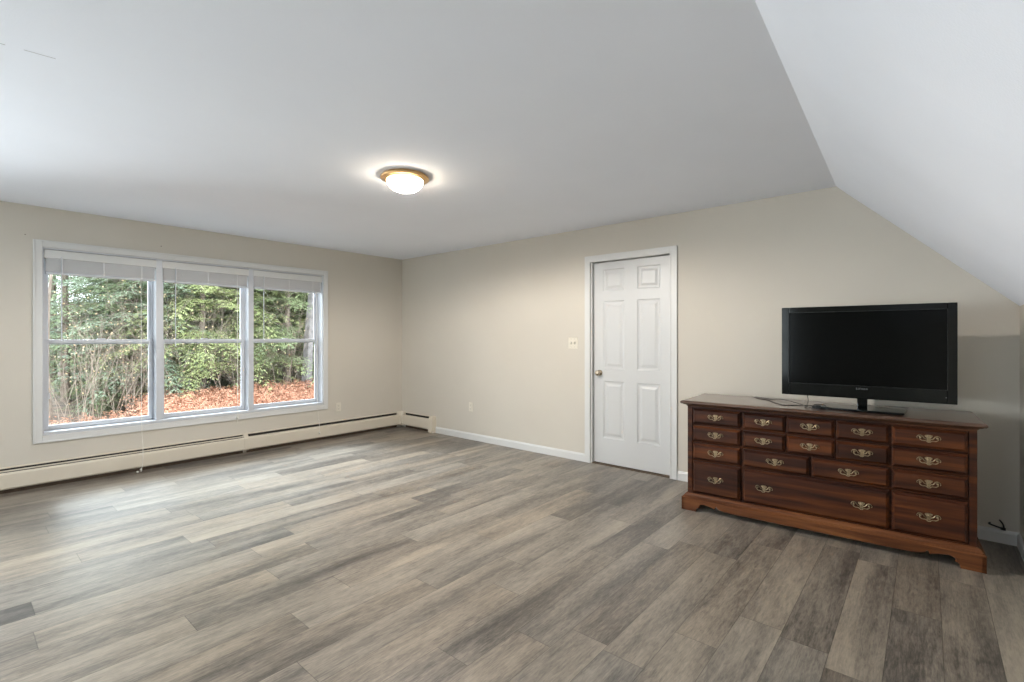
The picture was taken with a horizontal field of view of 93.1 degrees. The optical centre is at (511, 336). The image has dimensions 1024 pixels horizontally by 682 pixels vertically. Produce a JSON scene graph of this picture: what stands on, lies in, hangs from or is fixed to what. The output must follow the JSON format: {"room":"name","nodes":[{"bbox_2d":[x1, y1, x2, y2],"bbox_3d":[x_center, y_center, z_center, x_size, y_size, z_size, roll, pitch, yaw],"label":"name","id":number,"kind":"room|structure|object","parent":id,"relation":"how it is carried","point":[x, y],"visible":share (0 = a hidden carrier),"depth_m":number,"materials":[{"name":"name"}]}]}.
{"room":"bedroom","nodes":[
{"label":"bedroom","id":0,"kind":"room"},
{"bbox_2d":[0,201,401,467],"bbox_3d":[-4.241,0.036,4.105,0.170,2.518,8.223,0,0,41],"label":"wall","id":1,"kind":"structure","parent":0,"point":[365,291],"depth_m":5.11,"materials":[{"name":"beige paint"}]},
{"bbox_2d":[33,239,327,443],"bbox_3d":[-3.279,0.038,5.209,0.186,1.751,2.679,0,0,41],"label":"window","id":2,"kind":"structure","parent":1,"relation":"in","point":[155,341],"depth_m":4.87,"materials":[{"name":"white paint"}]},
{"bbox_2d":[44,249,155,472],"bbox_3d":[-3.758,0.263,4.479,0.198,2.048,0.806,0,0,41],"label":"window blind","id":3,"kind":"object","parent":2,"relation":"attached to","point":[57,262],"visible":0.97,"depth_m":4.48,"materials":[{"name":"white paint"}]},
{"bbox_2d":[162,261,248,422],"bbox_3d":[-3.236,0.092,5.162,0.102,1.706,0.815,0,0,41],"label":"window blind","id":4,"kind":"object","parent":2,"relation":"attached to","point":[173,272],"visible":0.99,"depth_m":5.14,"materials":[{"name":"white paint"}]},
{"bbox_2d":[253,270,321,433],"bbox_3d":[-2.655,0.224,5.806,0.148,1.970,0.822,0,0,41],"label":"window blind","id":5,"kind":"object","parent":2,"relation":"attached to","point":[265,280],"visible":1,"depth_m":5.79,"materials":[{"name":"white paint"}]},
{"bbox_2d":[336,402,340,411],"bbox_3d":[-2.251,0.910,6.293,0.008,0.116,0.072,0,0,41],"label":"wall outlet","id":6,"kind":"object","parent":1,"relation":"attached to","point":[338,405],"visible":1,"depth_m":6.29,"materials":[{"name":"beige plastic"}]},
{"bbox_2d":[0,0,835,259],"bbox_3d":[-2.131,-1.183,2.300,5.683,0.120,8.123,0,0,41],"label":"ceiling","id":7,"kind":"structure","parent":0,"point":[272,120],"depth_m":2.43,"materials":[{"name":"white paint"}]},
{"bbox_2d":[380,168,428,192],"bbox_3d":[-0.746,-1.066,3.380,0.334,0.114,0.334,0,0,41],"label":"ceiling lamp","id":8,"kind":"object","parent":7,"relation":"attached to","point":[401,180],"visible":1,"depth_m":3.29,"materials":[{"name":"white glass"}]},
{"bbox_2d":[0,426,1023,681],"bbox_3d":[-1.805,1.345,2.020,6.642,0.100,8.323,0,0,41],"label":"floor","id":9,"kind":"structure","parent":0,"point":[401,553],"depth_m":2.60,"materials":[{"name":"grey wood"}]},
{"bbox_2d":[0,411,435,493],"bbox_3d":[-3.792,1.182,3.918,0.756,0.225,7.623,0,0,41],"label":"baseboard heater","id":10,"kind":"object","parent":9,"relation":"on","point":[16,478],"visible":1,"depth_m":4.96,"materials":[{"name":"beige metal"}]},
{"bbox_2d":[680,393,987,573],"bbox_3d":[2.099,0.885,3.365,1.664,0.820,0.577,0,0,38],"label":"dresser","id":11,"kind":"object","parent":9,"relation":"on","point":[908,482],"visible":1,"depth_m":3.06,"materials":[{"name":"brown wood"}]},
{"bbox_2d":[755,397,825,409],"bbox_3d":[1.955,0.470,3.498,0.184,0.010,0.676,0,0,-9],"label":"power cable","id":12,"kind":"object","parent":11,"relation":"on","point":[755,397],"visible":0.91,"depth_m":3.40,"materials":[{"name":"black plastic"}]},
{"bbox_2d":[812,404,825,408],"bbox_3d":[2.058,0.460,3.211,0.123,0.031,0.040,0,0,38],"label":"adapter","id":13,"kind":"object","parent":11,"relation":"on","point":[818,406],"visible":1,"depth_m":3.21,"materials":[{"name":"black plastic"}]},
{"bbox_2d":[782,302,957,414],"bbox_3d":[2.277,0.135,3.156,0.917,0.680,0.270,0,0,38],"label":"television","id":14,"kind":"object","parent":11,"relation":"on","point":[890,352],"visible":0.99,"depth_m":3.11,"materials":[{"name":"black plastic"}]},
{"bbox_2d":[402,187,1019,532],"bbox_3d":[0.794,0.036,5.096,6.492,2.518,0.130,0,0,41],"label":"wall","id":15,"kind":"structure","parent":0,"point":[490,327],"depth_m":4.26,"materials":[{"name":"beige paint"}]},
{"bbox_2d":[469,402,472,411],"bbox_3d":[-0.521,0.885,6.130,0.072,0.116,0.008,0,0,41],"label":"wall outlet","id":16,"kind":"object","parent":15,"relation":"attached to","point":[470,403],"visible":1,"depth_m":6.12,"materials":[{"name":"beige plastic"}]},
{"bbox_2d":[436,427,584,461],"bbox_3d":[-0.135,1.254,5.797,2.353,0.083,0.013,0,0,41],"label":"baseboard","id":17,"kind":"structure","parent":15,"relation":"attached to","point":[567,454],"depth_m":5.64,"materials":[{"name":"white paint"}]},
{"bbox_2d":[569,337,577,348],"bbox_3d":[0.642,0.063,5.127,0.116,0.120,0.020,0,0,41],"label":"light switch","id":18,"kind":"object","parent":15,"relation":"attached to","point":[573,341],"visible":1,"depth_m":5.13,"materials":[{"name":"beige plastic"}]},
{"bbox_2d":[591,461,669,477],"bbox_3d":[1.175,1.292,4.770,0.843,0.006,0.130,0,0,41],"label":"trim","id":19,"kind":"structure","parent":15,"relation":"attached to","point":[595,462],"depth_m":4.72,"materials":[{"name":"wood"}]},
{"bbox_2d":[585,245,676,479],"bbox_3d":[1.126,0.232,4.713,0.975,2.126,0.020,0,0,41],"label":"trim","id":20,"kind":"structure","parent":15,"relation":"attached to","point":[672,250],"depth_m":4.50,"materials":[{"name":"white paint"}]},
{"bbox_2d":[594,255,669,474],"bbox_3d":[1.150,0.262,4.729,0.820,2.038,0.102,0,0,41],"label":"door","id":21,"kind":"structure","parent":15,"relation":"in","point":[632,297],"depth_m":4.73,"materials":[{"name":"white paint"}]},
{"bbox_2d":[677,471,1018,545],"bbox_3d":[2.320,1.254,3.696,2.153,0.083,0.013,0,0,41],"label":"baseboard","id":22,"kind":"structure","parent":15,"relation":"attached to","point":[984,533],"depth_m":3.07,"materials":[{"name":"white paint"}]},
{"bbox_2d":[988,520,1005,530],"bbox_3d":[3.049,1.176,3.050,0.026,0.064,0.082,0,0,-33],"label":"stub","id":23,"kind":"object","parent":15,"relation":"attached to","point":[989,523],"visible":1,"depth_m":3.03,"materials":[{"name":"black plastic"}]},
{"bbox_2d":[755,0,1023,305],"bbox_3d":[0.286,-0.677,0.231,1.167,1.193,8.123,0,0,41],"label":"ceiling","id":24,"kind":"structure","parent":0,"point":[913,109],"depth_m":1.53,"materials":[{"name":"white paint"}]},
{"bbox_2d":[1020,305,1023,540],"bbox_3d":[0.612,0.526,-0.048,0.120,1.537,8.123,0,0,41],"label":"wall","id":25,"kind":"structure","parent":0,"point":[1021,306],"depth_m":2.91,"materials":[{"name":"beige paint"}]},
{"bbox_2d":[1017,533,1023,560],"bbox_3d":[0.557,1.254,-0.009,0.013,0.083,7.910,0,0,41],"label":"baseboard","id":26,"kind":"structure","parent":25,"relation":"attached to","point":[1020,543],"depth_m":2.89,"materials":[{"name":"white paint"}]},
{"label":"outside","id":27,"kind":"structure","parent":0,"visible":0},
{"bbox_2d":[50,315,313,423],"bbox_3d":[-12.350,0.205,21.097,34.000,3.200,40.000,0,0,41],"label":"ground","id":28,"kind":"structure","parent":27,"point":[62,404],"depth_m":10.51,"materials":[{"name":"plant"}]},
{"bbox_2d":[48,274,53,424],"bbox_3d":[-9.434,-2.403,8.126,2.323,8.501,3.955,0,0,41],"label":"bare tree","id":29,"kind":"object","parent":28,"relation":"on","point":[51,275],"visible":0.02,"depth_m":9.03,"materials":[{"name":"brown plant"}]},
{"bbox_2d":[48,274,96,382],"bbox_3d":[-12.626,-2.129,13.178,3.787,7.371,3.524,0,0,-1],"label":"conifer tree","id":30,"kind":"object","parent":28,"relation":"on","point":[54,288],"visible":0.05,"depth_m":13.10,"materials":[{"name":"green plant"}]},
{"bbox_2d":[49,296,116,400],"bbox_3d":[-10.464,0.461,11.742,2.102,2.950,1.782,0,0,40],"label":"conifer tree","id":31,"kind":"object","parent":28,"relation":"on","point":[58,382],"visible":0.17,"depth_m":11.61,"materials":[{"name":"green plant"}]},
{"bbox_2d":[49,319,128,423],"bbox_3d":[-7.695,0.630,8.271,1.999,2.539,1.194,0,0,-39],"label":"bare shrub","id":32,"kind":"object","parent":28,"relation":"on","point":[70,319],"visible":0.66,"depth_m":8.39,"materials":[{"name":"beige plant"}]},
{"bbox_2d":[49,291,137,421],"bbox_3d":[-7.642,0.418,8.969,1.576,2.933,1.346,0,0,41],"label":"bare shrub","id":33,"kind":"object","parent":28,"relation":"on","point":[54,291],"visible":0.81,"depth_m":8.82,"materials":[{"name":"beige plant"}]},
{"bbox_2d":[49,277,139,397],"bbox_3d":[-11.096,-0.130,13.076,2.852,4.721,3.364,0,0,32],"label":"conifer tree","id":34,"kind":"object","parent":28,"relation":"on","point":[72,277],"visible":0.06,"depth_m":12.67,"materials":[{"name":"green plant"}]},
{"bbox_2d":[48,275,146,401],"bbox_3d":[-10.070,-1.610,10.697,3.204,6.701,3.442,0,0,32],"label":"conifer tree","id":35,"kind":"object","parent":28,"relation":"on","point":[65,288],"visible":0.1,"depth_m":10.77,"materials":[{"name":"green plant"}]},
{"bbox_2d":[49,278,147,400],"bbox_3d":[-9.710,0.202,11.560,2.607,3.659,2.210,0,0,-13],"label":"conifer tree","id":36,"kind":"object","parent":28,"relation":"on","point":[106,278],"visible":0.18,"depth_m":11.29,"materials":[{"name":"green plant"}]},
{"bbox_2d":[54,317,145,416],"bbox_3d":[-8.683,0.761,10.336,1.426,2.360,1.682,0,0,24],"label":"conifer tree","id":37,"kind":"object","parent":28,"relation":"on","point":[105,399],"visible":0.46,"depth_m":10.22,"materials":[{"name":"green plant"}]},
{"bbox_2d":[55,280,168,421],"bbox_3d":[-7.111,0.434,8.224,1.478,2.911,1.910,0,0,-1],"label":"bare shrub","id":38,"kind":"object","parent":28,"relation":"on","point":[122,280],"visible":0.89,"depth_m":8.33,"materials":[{"name":"beige plant"}]},
{"bbox_2d":[56,276,169,348],"bbox_3d":[-12.502,-3.462,15.776,6.579,9.751,6.788,0,0,4],"label":"conifer tree","id":39,"kind":"object","parent":28,"relation":"on","point":[58,276],"visible":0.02,"depth_m":14.71,"materials":[{"name":"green plant"}]},
{"bbox_2d":[52,279,177,416],"bbox_3d":[-7.585,0.189,9.328,2.572,3.374,1.593,0,0,24],"label":"bare shrub","id":40,"kind":"object","parent":28,"relation":"on","point":[107,279],"visible":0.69,"depth_m":9.32,"materials":[{"name":"beige plant"}]},
{"bbox_2d":[56,288,178,415],"bbox_3d":[-8.233,0.284,10.034,2.088,3.138,2.187,0,0,41],"label":"bare shrub","id":41,"kind":"object","parent":28,"relation":"on","point":[144,288],"visible":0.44,"depth_m":9.91,"materials":[{"name":"beige plant"}]},
{"bbox_2d":[55,311,180,418],"bbox_3d":[-7.363,0.716,8.899,1.907,2.342,1.536,0,0,-14],"label":"bare shrub","id":42,"kind":"object","parent":28,"relation":"on","point":[128,311],"visible":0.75,"depth_m":8.87,"materials":[{"name":"beige plant"}]},
{"bbox_2d":[48,276,223,391],"bbox_3d":[-10.077,-2.026,12.522,5.466,7.671,4.634,0,0,2],"label":"conifer tree","id":43,"kind":"object","parent":28,"relation":"on","point":[51,335],"visible":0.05,"depth_m":11.40,"materials":[{"name":"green plant"}]},
{"bbox_2d":[85,284,188,395],"bbox_3d":[-9.635,0.099,12.757,2.775,3.895,2.353,0,0,-28],"label":"conifer tree","id":44,"kind":"object","parent":28,"relation":"on","point":[138,284],"visible":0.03,"depth_m":12.41,"materials":[{"name":"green plant"}]},
{"bbox_2d":[99,320,179,416],"bbox_3d":[-7.024,0.749,9.236,1.358,2.256,1.695,0,0,-38],"label":"bare shrub","id":45,"kind":"object","parent":28,"relation":"on","point":[133,389],"visible":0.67,"depth_m":9.08,"materials":[{"name":"beige plant"}]},
{"bbox_2d":[48,275,234,399],"bbox_3d":[-8.890,-1.626,11.616,4.751,6.826,4.606,0,0,-23],"label":"conifer tree","id":46,"kind":"object","parent":28,"relation":"on","point":[118,281],"visible":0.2,"depth_m":10.72,"materials":[{"name":"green plant"}]},
{"bbox_2d":[49,276,239,413],"bbox_3d":[-7.675,-0.870,10.326,3.387,5.606,3.994,0,0,7],"label":"conifer tree","id":47,"kind":"object","parent":28,"relation":"on","point":[144,293],"visible":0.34,"depth_m":9.85,"materials":[{"name":"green plant"}]},
{"bbox_2d":[111,313,184,392],"bbox_3d":[-7.283,0.534,9.918,1.030,2.654,2.153,0,0,-4],"label":"bare shrub","id":48,"kind":"object","parent":28,"relation":"on","point":[164,313],"visible":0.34,"depth_m":9.70,"materials":[{"name":"beige plant"}]},
{"bbox_2d":[50,276,254,378],"bbox_3d":[-10.299,-2.789,14.900,6.335,9.101,6.141,0,0,34],"label":"conifer tree","id":49,"kind":"object","parent":28,"relation":"on","point":[71,276],"visible":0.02,"depth_m":12.95,"materials":[{"name":"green plant"}]},
{"bbox_2d":[106,285,206,396],"bbox_3d":[-6.918,0.208,9.643,1.985,3.306,2.431,0,0,-31],"label":"bare shrub","id":50,"kind":"object","parent":28,"relation":"on","point":[123,285],"visible":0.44,"depth_m":9.68,"materials":[{"name":"beige plant"}]},
{"bbox_2d":[49,276,263,382],"bbox_3d":[-9.842,-2.142,13.343,5.430,7.801,5.263,0,0,-35],"label":"conifer tree","id":51,"kind":"object","parent":28,"relation":"on","point":[58,328],"visible":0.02,"depth_m":11.93,"materials":[{"name":"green plant"}]},
{"bbox_2d":[123,311,197,407],"bbox_3d":[-7.903,0.695,11.077,1.934,2.714,1.640,0,0,16],"label":"conifer tree","id":52,"kind":"object","parent":28,"relation":"on","point":[167,311],"visible":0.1,"depth_m":10.91,"materials":[{"name":"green plant"}]},
{"bbox_2d":[113,295,210,399],"bbox_3d":[-7.472,0.434,10.402,2.137,2.821,1.520,0,0,-40],"label":"bare shrub","id":53,"kind":"object","parent":28,"relation":"on","point":[146,295],"visible":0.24,"depth_m":10.46,"materials":[{"name":"beige plant"}]},
{"bbox_2d":[102,286,226,398],"bbox_3d":[-6.718,0.363,9.364,1.711,2.978,1.773,0,0,-6],"label":"bare shrub","id":54,"kind":"object","parent":28,"relation":"on","point":[102,286],"visible":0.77,"depth_m":9.27,"materials":[{"name":"beige plant"}]},
{"bbox_2d":[51,278,293,392],"bbox_3d":[-8.356,-1.894,12.688,5.044,7.476,5.204,0,0,15],"label":"conifer tree","id":55,"kind":"object","parent":28,"relation":"on","point":[210,322],"visible":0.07,"depth_m":11.66,"materials":[{"name":"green plant"}]},
{"bbox_2d":[108,288,236,396],"bbox_3d":[-6.723,0.093,10.030,1.339,3.491,3.031,0,0,9],"label":"bare shrub","id":56,"kind":"object","parent":28,"relation":"on","point":[176,288],"visible":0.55,"depth_m":9.82,"materials":[{"name":"beige plant"}]},
{"bbox_2d":[49,378,313,424],"bbox_3d":[-4.329,1.388,10.618,3.412,0.834,14.150,0,0,41],"label":"fallen leaves","id":57,"kind":"object","parent":28,"relation":"on","point":[291,392],"visible":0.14,"depth_m":9.32,"materials":[{"name":"orange plant"}]},
{"bbox_2d":[137,288,238,393],"bbox_3d":[-6.917,0.180,10.663,2.222,3.329,1.852,0,0,41],"label":"bare shrub","id":58,"kind":"object","parent":28,"relation":"on","point":[171,288],"visible":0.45,"depth_m":10.40,"materials":[{"name":"beige plant"}]},
{"bbox_2d":[83,280,297,399],"bbox_3d":[-6.872,-1.074,11.024,4.163,5.981,4.035,0,0,17],"label":"conifer tree","id":59,"kind":"object","parent":28,"relation":"on","point":[201,301],"visible":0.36,"depth_m":10.28,"materials":[{"name":"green plant"}]},
{"bbox_2d":[176,323,236,403],"bbox_3d":[-7.481,0.770,11.991,1.497,2.478,1.766,0,0,9],"label":"conifer tree","id":60,"kind":"object","parent":28,"relation":"on","point":[209,383],"visible":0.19,"depth_m":11.99,"materials":[{"name":"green plant"}]},
{"bbox_2d":[111,283,302,378],"bbox_3d":[-8.597,-2.482,14.893,5.702,8.451,5.883,0,0,-22],"label":"conifer tree","id":61,"kind":"object","parent":28,"relation":"on","point":[172,283],"visible":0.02,"depth_m":14.83,"materials":[{"name":"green plant"}]},
{"bbox_2d":[182,294,236,393],"bbox_3d":[-8.240,0.272,13.478,2.139,3.541,2.523,0,0,-35],"label":"conifer tree","id":62,"kind":"object","parent":28,"relation":"on","point":[217,377],"visible":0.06,"depth_m":13.46,"materials":[{"name":"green plant"}]},
{"bbox_2d":[147,284,312,387],"bbox_3d":[-6.738,-1.166,11.952,4.415,6.196,3.743,0,0,-12],"label":"conifer tree","id":63,"kind":"object","parent":28,"relation":"on","point":[214,287],"visible":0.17,"depth_m":11.50,"materials":[{"name":"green plant"}]},
{"bbox_2d":[180,291,285,401],"bbox_3d":[-5.883,0.318,10.296,1.452,2.983,2.007,0,0,41],"label":"bare shrub","id":64,"kind":"object","parent":28,"relation":"on","point":[224,291],"visible":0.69,"depth_m":9.89,"materials":[{"name":"beige plant"}]},
{"bbox_2d":[170,288,313,382],"bbox_3d":[-7.348,-1.756,13.490,4.456,7.376,5.256,0,0,-28],"label":"conifer tree","id":65,"kind":"object","parent":28,"relation":"on","point":[207,288],"visible":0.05,"depth_m":12.81,"materials":[{"name":"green plant"}]},
{"bbox_2d":[179,287,306,386],"bbox_3d":[-6.048,0.024,11.265,2.718,3.534,2.346,0,0,-14],"label":"bare shrub","id":66,"kind":"object","parent":28,"relation":"on","point":[206,287],"visible":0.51,"depth_m":11.19,"materials":[{"name":"beige plant"}]},
{"bbox_2d":[194,291,293,386],"bbox_3d":[-5.808,0.220,11.060,1.917,3.188,2.126,0,0,-9],"label":"bare shrub","id":67,"kind":"object","parent":28,"relation":"on","point":[288,291],"visible":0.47,"depth_m":11.19,"materials":[{"name":"beige plant"}]},
{"bbox_2d":[209,317,282,391],"bbox_3d":[-5.931,0.614,10.539,1.281,2.365,1.504,0,0,41],"label":"bare shrub","id":68,"kind":"object","parent":28,"relation":"on","point":[222,317],"visible":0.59,"depth_m":10.41,"materials":[{"name":"beige plant"}]},
{"bbox_2d":[216,330,276,396],"bbox_3d":[-6.932,0.711,12.786,1.604,2.655,1.892,0,0,-21],"label":"conifer tree","id":69,"kind":"object","parent":28,"relation":"on","point":[259,330],"visible":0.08,"depth_m":12.77,"materials":[{"name":"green plant"}]},
{"bbox_2d":[206,289,313,393],"bbox_3d":[-5.635,-1.233,12.505,4.167,6.176,4.299,0,0,-45],"label":"conifer tree","id":70,"kind":"object","parent":28,"relation":"on","point":[274,357],"visible":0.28,"depth_m":11.86,"materials":[{"name":"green plant"}]},
{"bbox_2d":[212,289,307,387],"bbox_3d":[-6.794,-1.987,14.644,5.430,7.801,5.263,0,0,36],"label":"conifer tree","id":71,"kind":"object","parent":28,"relation":"on","point":[297,352],"visible":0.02,"depth_m":13.58,"materials":[{"name":"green plant"}]},
{"bbox_2d":[223,293,301,387],"bbox_3d":[-7.590,0.281,14.774,2.139,3.541,2.523,0,0,18],"label":"conifer tree","id":72,"kind":"object","parent":28,"relation":"on","point":[262,293],"visible":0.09,"depth_m":14.68,"materials":[{"name":"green plant"}]},
{"bbox_2d":[221,293,306,372],"bbox_3d":[-7.857,-2.611,16.426,6.109,8.776,5.921,0,0,25],"label":"conifer tree","id":73,"kind":"object","parent":28,"relation":"on","point":[284,293],"visible":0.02,"depth_m":15.21,"materials":[{"name":"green plant"}]},
{"bbox_2d":[234,292,312,393],"bbox_3d":[-4.959,0.158,11.304,1.906,3.240,2.260,0,0,15],"label":"bare shrub","id":74,"kind":"object","parent":28,"relation":"on","point":[265,292],"visible":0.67,"depth_m":11.21,"materials":[{"name":"beige plant"}]},
{"bbox_2d":[235,292,313,377],"bbox_3d":[-5.429,-1.109,13.579,3.565,5.901,4.204,0,0,15],"label":"conifer tree","id":75,"kind":"object","parent":28,"relation":"on","point":[291,294],"visible":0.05,"depth_m":12.82,"materials":[{"name":"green plant"}]},
{"bbox_2d":[254,309,301,389],"bbox_3d":[-6.037,0.487,12.319,2.245,2.566,1.559,0,0,-16],"label":"bare shrub","id":76,"kind":"object","parent":28,"relation":"on","point":[269,309],"visible":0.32,"depth_m":12.14,"materials":[{"name":"beige plant"}]},
{"bbox_2d":[257,311,301,391],"bbox_3d":[-6.362,0.596,13.636,2.102,2.950,1.782,0,0,2],"label":"conifer tree","id":77,"kind":"object","parent":28,"relation":"on","point":[284,311],"visible":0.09,"depth_m":13.54,"materials":[{"name":"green plant"}]},
{"bbox_2d":[272,304,312,381],"bbox_3d":[-5.393,0.476,11.919,1.546,2.569,1.647,0,0,30],"label":"bare shrub","id":78,"kind":"object","parent":28,"relation":"on","point":[287,304],"visible":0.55,"depth_m":11.89,"materials":[{"name":"beige plant"}]},
{"bbox_2d":[301,293,312,391],"bbox_3d":[-5.118,-3.732,12.402,3.715,11.011,5.574,0,0,41],"label":"bare tree","id":79,"kind":"object","parent":28,"relation":"on","point":[307,352],"visible":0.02,"depth_m":11.91,"materials":[{"name":"grey plant"}]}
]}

